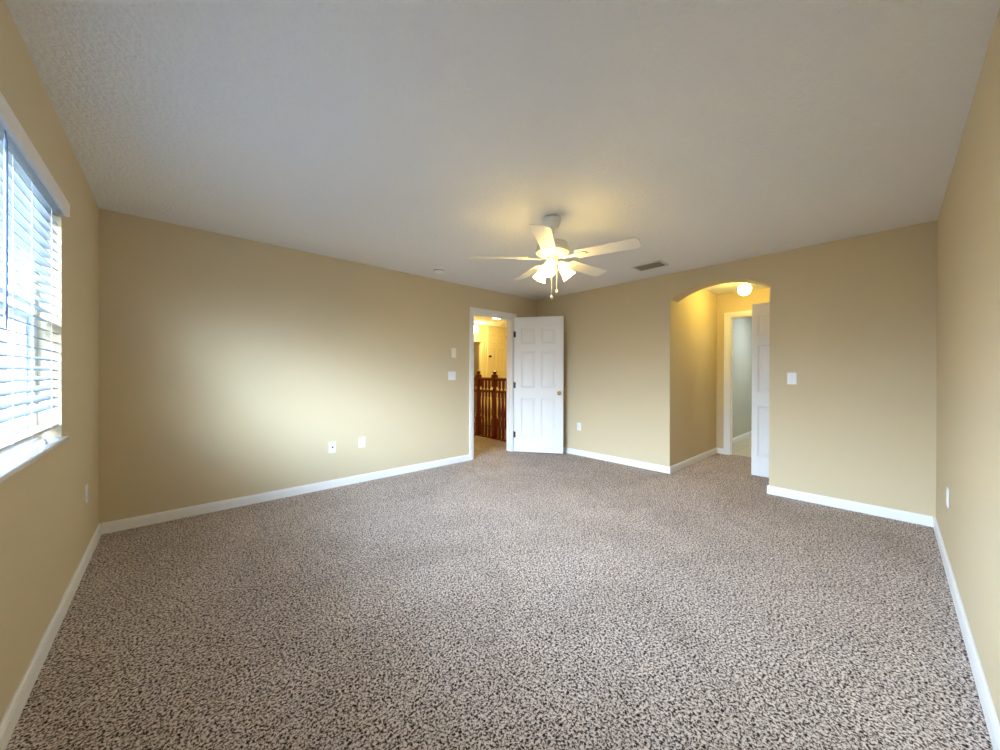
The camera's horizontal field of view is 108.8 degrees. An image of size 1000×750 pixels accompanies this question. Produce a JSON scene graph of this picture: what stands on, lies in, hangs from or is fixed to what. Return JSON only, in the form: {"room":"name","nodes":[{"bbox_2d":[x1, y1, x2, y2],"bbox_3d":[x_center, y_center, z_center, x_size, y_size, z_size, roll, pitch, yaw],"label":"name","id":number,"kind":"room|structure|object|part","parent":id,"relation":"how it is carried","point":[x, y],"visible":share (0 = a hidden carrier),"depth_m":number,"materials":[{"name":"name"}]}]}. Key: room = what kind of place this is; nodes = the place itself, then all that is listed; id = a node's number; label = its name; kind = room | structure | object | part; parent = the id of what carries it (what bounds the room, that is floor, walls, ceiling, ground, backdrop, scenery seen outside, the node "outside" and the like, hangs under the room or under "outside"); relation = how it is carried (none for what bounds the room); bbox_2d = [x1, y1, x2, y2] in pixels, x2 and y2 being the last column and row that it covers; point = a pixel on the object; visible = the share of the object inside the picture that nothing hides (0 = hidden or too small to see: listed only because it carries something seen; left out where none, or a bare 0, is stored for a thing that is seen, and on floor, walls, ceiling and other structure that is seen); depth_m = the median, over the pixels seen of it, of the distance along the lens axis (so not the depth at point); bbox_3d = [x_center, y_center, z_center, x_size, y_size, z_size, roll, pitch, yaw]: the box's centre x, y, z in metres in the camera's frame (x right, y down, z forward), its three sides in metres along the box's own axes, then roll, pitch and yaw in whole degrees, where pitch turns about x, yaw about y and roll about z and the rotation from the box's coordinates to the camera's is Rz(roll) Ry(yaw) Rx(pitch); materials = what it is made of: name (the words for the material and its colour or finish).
{"room":"empty bedroom","nodes":[
{"label":"empty bedroom","id":0,"kind":"room"},
{"bbox_2d":[0,0,98,720],"bbox_3d":[-1.631,-0.019,1.055,0.163,2.440,4.477,0,0,-42],"label":"wall","id":1,"kind":"structure","parent":0,"point":[47,526],"depth_m":1.74,"materials":[{"name":"beige paint"}]},
{"bbox_2d":[0,238,36,454],"bbox_3d":[-1.647,-0.279,1.027,0.074,1.176,1.830,0,0,-42],"label":"window","id":2,"kind":"structure","parent":1,"relation":"in","point":[19,425],"depth_m":1.66,"materials":[{"name":"white glass"}]},
{"bbox_3d":[-1.664,-0.535,1.011,0.028,0.573,1.740,0,0,-42],"label":"sash","id":3,"kind":"part","parent":2,"relation":"part of","materials":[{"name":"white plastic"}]},
{"bbox_3d":[-1.645,-0.012,1.031,0.028,0.553,1.740,0,0,-42],"label":"sash","id":4,"kind":"part","parent":2,"relation":"part of","materials":[{"name":"white plastic"}]},
{"bbox_2d":[0,92,69,452],"bbox_3d":[-1.578,-0.302,1.090,0.094,1.118,1.822,0,0,-42],"label":"window blind","id":5,"kind":"object","parent":2,"relation":"attached to","point":[29,193],"visible":1,"depth_m":1.41,"materials":[{"name":"white plastic"}]},
{"bbox_3d":[-1.884,-0.283,1.407,0.057,1.075,0.002,0,0,-42],"label":"ladder cord","id":6,"kind":"part","parent":5,"relation":"part of","materials":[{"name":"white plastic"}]},
{"bbox_3d":[-1.729,-0.282,1.237,0.057,1.075,0.002,0,0,-42],"label":"ladder cord","id":7,"kind":"part","parent":5,"relation":"part of","materials":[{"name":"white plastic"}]},
{"bbox_3d":[-1.589,-0.837,1.079,0.063,0.044,1.808,0,0,-42],"label":"head rail","id":8,"kind":"part","parent":5,"relation":"part of","materials":[{"name":"white"}]},
{"bbox_3d":[-1.590,0.248,1.083,0.052,0.018,1.808,0,0,-42],"label":"rail","id":9,"kind":"part","parent":5,"relation":"part of","materials":[{"name":"white plastic"}]},
{"bbox_3d":[-2.093,-0.284,1.636,0.057,1.075,0.002,0,0,-42],"label":"ladder cord","id":10,"kind":"part","parent":5,"relation":"part of","materials":[{"name":"white plastic"}]},
{"bbox_2d":[0,436,68,483],"bbox_3d":[-1.584,0.319,1.088,0.101,0.020,1.830,0,0,-42],"label":"window sill","id":11,"kind":"structure","parent":1,"relation":"attached to","point":[14,461],"depth_m":1.39,"materials":[{"name":"white paint"}]},
{"bbox_2d":[39,439,47,444],"bbox_3d":[-2.020,0.294,1.583,0.026,0.025,0.025,0,0,-42],"label":"cord tassel","id":12,"kind":"object","parent":11,"relation":"on","point":[43,441],"visible":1,"depth_m":1.58,"materials":[{"name":"white plastic"}]},
{"bbox_2d":[0,523,100,749],"bbox_3d":[-1.574,1.160,1.123,0.014,0.083,4.221,0,0,-42],"label":"baseboard","id":13,"kind":"structure","parent":1,"relation":"attached to","point":[11,716],"depth_m":1.46,"materials":[{"name":"white paint"}]},
{"bbox_2d":[85,484,87,504],"bbox_3d":[-2.632,0.759,2.279,0.008,0.116,0.072,0,0,-42],"label":"power outlet","id":14,"kind":"object","parent":1,"relation":"attached to","point":[86,486],"visible":1,"depth_m":2.26,"materials":[{"name":"white plastic"}]},
{"bbox_2d":[99,208,536,523],"bbox_3d":[-0.338,-0.025,5.184,7.312,2.440,0.120,0,0,-42],"label":"wall","id":15,"kind":"structure","parent":0,"point":[230,367],"depth_m":3.33,"materials":[{"name":"beige paint"}]},
{"bbox_2d":[101,454,469,534],"bbox_3d":[-1.708,1.153,3.849,3.463,0.083,0.014,0,0,-42],"label":"baseboard","id":16,"kind":"structure","parent":15,"relation":"attached to","point":[143,520],"depth_m":3.34,"materials":[{"name":"white paint"}]},
{"bbox_2d":[329,441,335,452],"bbox_3d":[-1.772,0.765,3.785,0.072,0.116,0.019,0,0,-42],"label":"outlet","id":17,"kind":"object","parent":15,"relation":"attached to","point":[332,445],"visible":1,"depth_m":3.79,"materials":[{"name":"white plastic"}]},
{"bbox_2d":[359,437,364,447],"bbox_3d":[-1.543,0.752,4.001,0.072,0.116,0.008,0,0,-42],"label":"power outlet","id":18,"kind":"object","parent":15,"relation":"attached to","point":[361,439],"visible":1,"depth_m":4.00,"materials":[{"name":"white plastic"}]},
{"bbox_2d":[448,371,455,379],"bbox_3d":[-0.646,0.010,4.816,0.118,0.116,0.008,0,0,-42],"label":"light switch","id":19,"kind":"object","parent":15,"relation":"attached to","point":[451,374],"visible":1,"depth_m":4.81,"materials":[{"name":"white plastic"}]},
{"bbox_2d":[452,348,455,357],"bbox_3d":[-0.620,-0.298,4.833,0.072,0.128,0.016,0,0,-42],"label":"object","id":20,"kind":"object","parent":15,"relation":"attached to","point":[453,349],"visible":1,"depth_m":4.83,"materials":[{"name":"beige plastic"}]},
{"bbox_2d":[469,307,515,459],"bbox_3d":[-0.127,0.120,5.364,0.913,2.151,0.138,0,0,-42],"label":"trim","id":21,"kind":"structure","parent":15,"relation":"attached to","point":[509,317],"depth_m":5.53,"materials":[{"name":"white paint"}]},
{"bbox_2d":[513,316,563,453],"bbox_3d":[0.582,0.146,5.454,0.762,2.062,0.167,0,0,12],"label":"door","id":22,"kind":"structure","parent":15,"relation":"in","point":[538,341],"depth_m":5.43,"materials":[{"name":"white paint"}]},
{"bbox_2d":[474,342,478,413],"bbox_3d":[-1.107,-0.038,9.968,2.000,2.440,1.980,0,0,-42],"label":"wall","id":23,"kind":"structure","parent":0,"point":[476,345],"depth_m":10.91,"materials":[{"name":"beige paint"}]},
{"bbox_2d":[474,325,504,421],"bbox_3d":[-1.177,0.665,8.486,4.100,3.840,0.120,0,0,-42],"label":"wall","id":24,"kind":"structure","parent":0,"point":[480,334],"depth_m":9.07,"materials":[{"name":"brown paint"}]},
{"bbox_2d":[474,338,484,411],"bbox_3d":[-0.765,0.135,8.847,0.887,2.101,0.138,0,0,-42],"label":"trim","id":25,"kind":"structure","parent":24,"relation":"attached to","point":[481,342],"depth_m":9.07,"materials":[{"name":"beige paint"}]},
{"bbox_2d":[485,326,506,409],"bbox_3d":[-0.071,-0.181,9.370,0.795,2.136,0.060,0,0,-42],"label":"trim","id":26,"kind":"structure","parent":24,"relation":"attached to","point":[486,327],"depth_m":9.13,"materials":[{"name":"beige paint"}]},
{"bbox_2d":[487,328,506,407],"bbox_3d":[-0.047,-0.180,9.358,0.685,2.030,0.101,0,0,-42],"label":"door","id":27,"kind":"structure","parent":24,"relation":"in","point":[496,338],"depth_m":9.36,"materials":[{"name":"beige paint"}]},
{"bbox_2d":[5,414,992,749],"bbox_3d":[0.200,1.270,6.104,9.675,0.150,9.460,0,0,-42],"label":"floor","id":28,"kind":"structure","parent":0,"point":[500,598],"depth_m":1.73,"materials":[{"name":"carpet"}]},
{"bbox_2d":[474,389,505,428],"bbox_3d":[0.301,0.769,7.681,0.090,0.845,2.663,0,0,-42],"label":"stair railing","id":29,"kind":"object","parent":28,"relation":"on","point":[475,390],"visible":0.14,"depth_m":8.03,"materials":[{"name":"brown wood"}]},
{"bbox_3d":[0.302,0.376,7.680,0.072,0.060,2.663,0,0,-42],"label":"handrail","id":30,"kind":"part","parent":29,"relation":"part of","materials":[{"name":"brown wood"}]},
{"bbox_2d":[474,371,506,441],"bbox_3d":[-0.441,0.553,7.071,0.104,1.275,2.763,0,0,-42],"label":"stair railing","id":31,"kind":"object","parent":28,"relation":"on","point":[494,432],"visible":0.32,"depth_m":6.79,"materials":[{"name":"brown wood"}]},
{"bbox_3d":[-0.425,0.553,7.053,0.104,1.275,0.104,0,0,-42],"label":"newel post","id":32,"kind":"part","parent":31,"relation":"part of","materials":[{"name":"brown wood"}]},
{"bbox_3d":[-0.443,1.180,7.072,0.090,0.022,2.763,0,0,-42],"label":"shoe rail","id":33,"kind":"part","parent":31,"relation":"part of","materials":[{"name":"brown wood"}]},
{"bbox_3d":[-0.440,0.076,7.069,0.072,0.060,2.763,0,0,-42],"label":"handrail","id":34,"kind":"part","parent":31,"relation":"part of","materials":[{"name":"brown wood"}]},
{"bbox_3d":[-0.101,0.555,6.698,0.104,1.275,0.104,0,0,-42],"label":"newel post","id":35,"kind":"part","parent":31,"relation":"part of","materials":[{"name":"brown wood"}]},
{"bbox_2d":[751,302,769,477],"bbox_3d":[3.284,0.174,4.001,0.045,2.035,0.777,0,0,-42],"label":"door","id":36,"kind":"structure","parent":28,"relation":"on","point":[760,311],"depth_m":4.21,"materials":[{"name":"white paint"}]},
{"bbox_2d":[5,0,999,327],"bbox_3d":[-0.606,-1.306,5.357,7.475,0.120,9.460,0,0,-42],"label":"ceiling","id":37,"kind":"structure","parent":0,"point":[416,137],"depth_m":1.74,"materials":[{"name":"white paint"}]},
{"bbox_2d":[433,267,444,272],"bbox_3d":[-0.716,-1.223,4.201,0.136,0.040,0.136,0,0,-42],"label":"smoke detector","id":38,"kind":"object","parent":37,"relation":"attached to","point":[437,269],"visible":1,"depth_m":4.16,"materials":[{"name":"white plastic"}]},
{"bbox_2d":[474,322,477,332],"bbox_3d":[-0.602,-1.128,8.583,0.169,0.250,0.169,0,0,-42],"label":"globe light","id":39,"kind":"object","parent":37,"relation":"hanging from","point":[475,323],"visible":0.74,"depth_m":8.53,"materials":[{"name":"white glass"}]},
{"bbox_2d":[468,215,640,298],"bbox_3d":[0.446,-0.912,2.828,1.230,0.651,1.268,0,0,-42],"label":"ceiling fan","id":40,"kind":"object","parent":37,"relation":"hanging from","point":[549,248],"visible":1,"depth_m":2.72,"materials":[{"name":"white metal"}]},
{"bbox_3d":[-0.014,-0.913,2.786,0.460,0.034,0.134,0,0,-3],"label":"blade","id":41,"kind":"part","parent":40,"relation":"part of","materials":[{"name":"white wood"}]},
{"bbox_3d":[0.258,-0.913,3.205,0.134,0.034,0.460,0,0,-21],"label":"blade","id":42,"kind":"part","parent":40,"relation":"part of","materials":[{"name":"white wood"}]},
{"bbox_3d":[0.334,-0.811,2.899,0.112,0.139,0.134,0,0,-42],"label":"lamp shade","id":43,"kind":"part","parent":40,"relation":"part of","materials":[{"name":"white glass"}]},
{"bbox_3d":[0.300,-0.911,2.397,0.134,0.034,0.460,0,0,15],"label":"blade","id":44,"kind":"part","parent":40,"relation":"part of","materials":[{"name":"white wood"}]},
{"bbox_3d":[0.372,-0.811,2.687,0.132,0.139,0.111,0,0,-42],"label":"lamp shade","id":45,"kind":"part","parent":40,"relation":"part of","materials":[{"name":"white glass"}]},
{"bbox_3d":[0.535,-0.811,2.827,0.130,0.139,0.113,0,0,-42],"label":"lamp shade","id":46,"kind":"part","parent":40,"relation":"part of","materials":[{"name":"white glass"}]},
{"bbox_3d":[0.741,-0.912,3.075,0.460,0.034,0.134,0,0,-39],"label":"blade","id":47,"kind":"part","parent":40,"relation":"part of","materials":[{"name":"white wood"}]},
{"bbox_3d":[0.766,-0.911,2.576,0.460,0.034,0.134,0,0,33],"label":"blade","id":48,"kind":"part","parent":40,"relation":"part of","materials":[{"name":"white wood"}]},
{"bbox_2d":[631,260,668,270],"bbox_3d":[1.692,-1.232,4.044,0.230,0.010,0.330,0,0,-42],"label":"ceiling vent","id":49,"kind":"object","parent":37,"relation":"in","point":[656,264],"visible":1,"depth_m":4.02,"materials":[{"name":"beige metal"}]},
{"bbox_2d":[738,283,750,294],"bbox_3d":[3.148,-1.130,4.607,0.147,0.208,0.147,0,0,-42],"label":"globe light","id":50,"kind":"object","parent":37,"relation":"attached to","point":[744,288],"visible":0.87,"depth_m":4.56,"materials":[{"name":"white glass"}]},
{"bbox_2d":[677,289,716,462],"bbox_3d":[2.759,-0.016,5.075,1.482,2.440,0.120,0,0,-42],"label":"wall","id":51,"kind":"structure","parent":0,"point":[697,312],"depth_m":4.99,"materials":[{"name":"beige paint"}]},
{"bbox_2d":[670,448,716,472],"bbox_3d":[2.707,1.163,4.943,1.708,0.083,0.014,0,0,-42],"label":"baseboard","id":52,"kind":"structure","parent":51,"relation":"attached to","point":[683,464],"depth_m":4.84,"materials":[{"name":"white paint"}]},
{"bbox_2d":[537,220,936,518],"bbox_3d":[2.130,-0.016,4.487,0.240,2.440,4.235,0,0,-42],"label":"wall","id":53,"kind":"structure","parent":0,"point":[855,318],"depth_m":3.39,"materials":[{"name":"beige paint"}]},
{"bbox_2d":[577,422,580,430],"bbox_3d":[1.181,0.769,5.343,0.008,0.116,0.072,0,0,-42],"label":"power outlet","id":54,"kind":"object","parent":53,"relation":"attached to","point":[578,424],"visible":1,"depth_m":5.34,"materials":[{"name":"white plastic"}]},
{"bbox_2d":[563,447,670,473],"bbox_3d":[1.345,1.159,5.158,0.014,0.083,2.167,0,0,-42],"label":"baseboard","id":55,"kind":"structure","parent":53,"relation":"attached to","point":[650,466],"depth_m":4.84,"materials":[{"name":"white paint"}]},
{"bbox_2d":[787,373,796,383],"bbox_3d":[2.855,0.034,3.501,0.018,0.116,0.072,0,0,-42],"label":"light switch","id":56,"kind":"object","parent":53,"relation":"attached to","point":[791,377],"visible":1,"depth_m":3.50,"materials":[{"name":"white plastic"}]},
{"bbox_2d":[767,485,932,526],"bbox_3d":[3.087,1.168,3.249,0.014,0.083,1.080,0,0,-42],"label":"baseboard","id":57,"kind":"structure","parent":53,"relation":"attached to","point":[911,517],"depth_m":3.17,"materials":[{"name":"white paint"}]},
{"bbox_2d":[732,317,751,437],"bbox_3d":[4.948,-0.012,6.016,2.780,2.440,1.820,0,0,-42],"label":"wall","id":58,"kind":"structure","parent":0,"point":[742,327],"depth_m":6.73,"materials":[{"name":"beige paint"}]},
{"bbox_2d":[732,431,751,443],"bbox_3d":[4.380,1.163,6.564,2.680,0.083,0.014,0,0,-42],"label":"baseboard","id":59,"kind":"structure","parent":58,"relation":"attached to","point":[738,438],"depth_m":6.66,"materials":[{"name":"white paint"}]},
{"bbox_2d":[716,287,769,448],"bbox_3d":[4.024,-0.012,4.877,0.120,2.440,2.258,0,0,-42],"label":"wall","id":60,"kind":"structure","parent":0,"point":[729,302],"depth_m":5.47,"materials":[{"name":"beige paint"}]},
{"bbox_2d":[717,448,723,453],"bbox_3d":[3.373,1.163,5.490,0.014,0.083,0.104,0,0,-42],"label":"baseboard","id":61,"kind":"structure","parent":60,"relation":"attached to","point":[719,450],"depth_m":5.48,"materials":[{"name":"white paint"}]},
{"bbox_2d":[723,310,751,454],"bbox_3d":[3.756,0.134,5.157,0.138,2.146,0.897,0,0,-42],"label":"trim","id":62,"kind":"structure","parent":60,"relation":"attached to","point":[728,317],"depth_m":5.41,"materials":[{"name":"white paint"}]},
{"bbox_2d":[936,8,999,722],"bbox_3d":[2.361,-0.009,1.750,6.672,2.440,0.120,0,0,-42],"label":"wall","id":63,"kind":"structure","parent":0,"point":[968,222],"depth_m":1.52,"materials":[{"name":"beige paint"}]},
{"bbox_2d":[946,487,948,507],"bbox_3d":[2.786,0.762,2.228,0.072,0.116,0.008,0,0,-42],"label":"power outlet","id":64,"kind":"object","parent":63,"relation":"attached to","point":[947,489],"visible":1,"depth_m":2.21,"materials":[{"name":"white plastic"}]},
{"bbox_2d":[933,517,999,749],"bbox_3d":[1.654,1.168,1.202,4.890,0.083,0.014,0,0,-42],"label":"baseboard","id":65,"kind":"structure","parent":63,"relation":"attached to","point":[992,722],"depth_m":1.47,"materials":[{"name":"white paint"}]},
{"label":"outside","id":66,"kind":"structure","parent":0,"visible":0},
{"bbox_2d":[0,422,6,429],"bbox_3d":[-0.012,4.308,0.010,120.000,0.200,120.000,0,0,-42],"label":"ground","id":67,"kind":"structure","parent":66,"point":[2,425],"depth_m":28.59,"materials":[{"name":"white"}]}
]}

